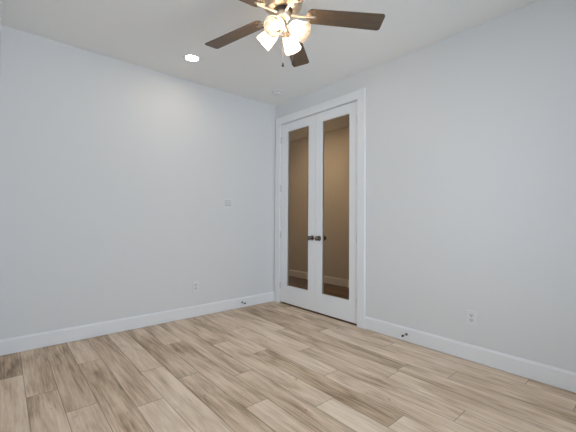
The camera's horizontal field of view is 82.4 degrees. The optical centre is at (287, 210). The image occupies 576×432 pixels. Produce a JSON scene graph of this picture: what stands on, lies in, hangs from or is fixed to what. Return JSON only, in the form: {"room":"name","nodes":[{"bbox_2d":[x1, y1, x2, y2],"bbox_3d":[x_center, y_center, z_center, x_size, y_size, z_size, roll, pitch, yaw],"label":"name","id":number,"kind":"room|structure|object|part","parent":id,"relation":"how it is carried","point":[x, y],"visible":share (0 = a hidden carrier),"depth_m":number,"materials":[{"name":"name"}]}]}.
{"room":"empty room","nodes":[
{"label":"empty room","id":0,"kind":"room"},
{"bbox_2d":[0,0,1,59],"bbox_3d":[-1.869,-0.168,2.005,0.120,2.793,1.750,2,-2,-41],"label":"wall","id":1,"kind":"structure","parent":0,"point":[0,0],"depth_m":2.42,"materials":[{"name":"paint"}]},
{"bbox_2d":[0,25,275,339],"bbox_3d":[-1.329,-0.116,3.716,3.185,2.793,0.120,2,-2,-41],"label":"wall","id":2,"kind":"structure","parent":0,"point":[116,176],"depth_m":3.31,"materials":[{"name":"paint"}]},
{"bbox_2d":[0,292,273,355],"bbox_3d":[-1.294,1.161,3.629,2.945,0.128,0.015,2,-2,-41],"label":"baseboard","id":3,"kind":"structure","parent":2,"relation":"attached to","point":[49,338],"depth_m":3.28,"materials":[{"name":"white wood"}]},
{"bbox_2d":[192,281,198,291],"bbox_3d":[-1.075,0.886,3.830,0.076,0.119,0.009,2,-2,-41],"label":"wall outlet","id":4,"kind":"object","parent":2,"relation":"attached to","point":[196,283],"visible":1,"depth_m":3.83,"materials":[{"name":"white plastic"}]},
{"bbox_2d":[224,198,231,207],"bbox_3d":[-0.750,-0.092,4.132,0.116,0.117,0.014,2,-2,-41],"label":"light switch","id":5,"kind":"object","parent":2,"relation":"attached to","point":[227,202],"visible":1,"depth_m":4.12,"materials":[{"name":"white plastic"}]},
{"bbox_2d":[2,0,538,141],"bbox_3d":[-0.473,-1.572,3.187,5.720,0.100,6.690,2,-2,-41],"label":"ceiling","id":6,"kind":"structure","parent":0,"point":[156,35],"depth_m":2.87,"materials":[{"name":"white paint"}]},
{"bbox_2d":[183,54,200,61],"bbox_3d":[-0.959,-1.520,3.281,0.168,0.006,0.168,2,-2,-41],"label":"recessed light","id":7,"kind":"object","parent":6,"relation":"in","point":[189,57],"visible":1,"depth_m":3.27,"materials":[{"name":"white glass"}]},
{"bbox_2d":[272,89,281,95],"bbox_3d":[-0.138,-1.473,4.121,0.136,0.040,0.136,2,-2,-41],"label":"smoke detector","id":8,"kind":"object","parent":6,"relation":"attached to","point":[276,92],"visible":1,"depth_m":4.09,"materials":[{"name":"white plastic"}]},
{"bbox_2d":[205,0,384,66],"bbox_3d":[-0.073,-1.242,2.111,1.242,0.613,1.307,2,-2,-41],"label":"ceiling fan","id":9,"kind":"object","parent":6,"relation":"hanging from","point":[297,32],"visible":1,"depth_m":2.14,"materials":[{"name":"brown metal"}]},
{"bbox_3d":[-0.378,-1.258,2.363,0.500,0.006,0.140,-4,7,33],"label":"fan blade","id":10,"kind":"part","parent":9,"relation":"part of","materials":[{"name":"brown wood"}]},
{"bbox_3d":[-0.350,-1.272,1.882,0.500,0.006,0.140,-1,10,-39],"label":"fan blade","id":11,"kind":"part","parent":9,"relation":"part of","materials":[{"name":"brown wood"}]},
{"bbox_3d":[-0.129,-1.146,2.182,0.110,0.121,0.121,-39,-17,19],"label":"lamp shade","id":12,"kind":"part","parent":9,"relation":"part of","materials":[{"name":"white glass"}]},
{"bbox_3d":[-0.074,-1.149,2.041,0.121,0.121,0.110,0,34,22],"label":"lamp shade","id":13,"kind":"part","parent":9,"relation":"part of","materials":[{"name":"white glass"}]},
{"bbox_3d":[-0.077,-1.144,2.034,0.050,0.050,0.068,0,34,22],"label":"light bulb","id":14,"kind":"part","parent":9,"relation":"part of","materials":[{"name":"white glass"}]},
{"bbox_3d":[0.017,-1.143,2.238,0.121,0.121,0.110,0,-38,27],"label":"lamp shade","id":15,"kind":"part","parent":9,"relation":"part of","materials":[{"name":"white glass"}]},
{"bbox_3d":[0.058,-1.250,2.540,0.140,0.006,0.500,-11,-6,12],"label":"fan blade","id":16,"kind":"part","parent":9,"relation":"part of","materials":[{"name":"brown wood"}]},
{"bbox_3d":[0.065,-1.147,2.081,0.110,0.121,0.121,40,17,25],"label":"lamp shade","id":17,"kind":"part","parent":9,"relation":"part of","materials":[{"name":"white glass"}]},
{"bbox_3d":[0.071,-1.142,2.077,0.068,0.050,0.050,40,17,25],"label":"light bulb","id":18,"kind":"part","parent":9,"relation":"part of","materials":[{"name":"white glass"}]},
{"bbox_3d":[0.376,-1.258,2.164,0.500,0.006,0.140,3,-12,-3],"label":"fan blade","id":19,"kind":"part","parent":9,"relation":"part of","materials":[{"name":"brown wood"}]},
{"bbox_2d":[0,301,575,431],"bbox_3d":[-0.379,1.182,1.716,4.087,0.001,4.300,2,-2,-41],"label":"floor","id":20,"kind":"structure","parent":0,"point":[273,366],"depth_m":2.27,"materials":[{"name":"brown wood"}]},
{"bbox_2d":[289,126,348,284],"bbox_3d":[1.083,-0.044,5.608,0.120,2.793,5.040,2,-2,-41],"label":"wall","id":21,"kind":"structure","parent":0,"point":[336,142],"depth_m":5.93,"materials":[{"name":"beige paint"}]},
{"bbox_2d":[289,269,348,287],"bbox_3d":[1.023,1.232,5.528,0.015,0.128,4.800,2,-2,-41],"label":"baseboard","id":22,"kind":"structure","parent":21,"relation":"attached to","point":[327,279],"depth_m":5.86,"materials":[{"name":"white wood"}]},
{"bbox_2d":[281,276,356,325],"bbox_3d":[0.514,1.284,5.082,1.688,0.001,5.000,2,-2,-41],"label":"floor","id":23,"kind":"structure","parent":0,"point":[334,290],"depth_m":5.39,"materials":[{"name":"brown wood"}]},
{"bbox_2d":[276,0,575,372],"bbox_3d":[1.269,-0.115,3.070,0.120,2.793,4.270,2,-2,-41],"label":"wall","id":24,"kind":"structure","parent":0,"point":[471,133],"depth_m":2.67,"materials":[{"name":"paint"}]},
{"bbox_2d":[279,114,315,310],"bbox_3d":[0.129,0.024,4.309,0.171,2.426,0.671,2,-2,-41],"label":"door","id":25,"kind":"structure","parent":24,"relation":"in","point":[296,296],"depth_m":4.28,"materials":[{"name":"white wood"}]},
{"bbox_2d":[274,87,365,328],"bbox_3d":[0.365,-0.024,4.088,0.139,2.556,1.509,2,-2,-41],"label":"door frame","id":26,"kind":"structure","parent":24,"relation":"attached to","point":[361,102],"depth_m":3.56,"materials":[{"name":"white wood"}]},
{"bbox_2d":[314,101,356,323],"bbox_3d":[0.562,0.013,3.812,0.171,2.426,0.642,2,-2,-41],"label":"door","id":27,"kind":"structure","parent":24,"relation":"in","point":[337,307],"depth_m":3.75,"materials":[{"name":"white wood"}]},
{"bbox_2d":[365,316,575,392],"bbox_3d":[1.671,1.150,2.459,0.015,0.128,2.623,2,-2,-41],"label":"baseboard","id":28,"kind":"structure","parent":24,"relation":"attached to","point":[550,375],"depth_m":2.60,"materials":[{"name":"white wood"}]},
{"bbox_2d":[466,310,476,325],"bbox_3d":[1.494,0.873,2.677,0.009,0.119,0.076,2,-2,-41],"label":"wall outlet","id":29,"kind":"object","parent":24,"relation":"attached to","point":[471,316],"visible":1,"depth_m":2.67,"materials":[{"name":"white plastic"}]}
]}

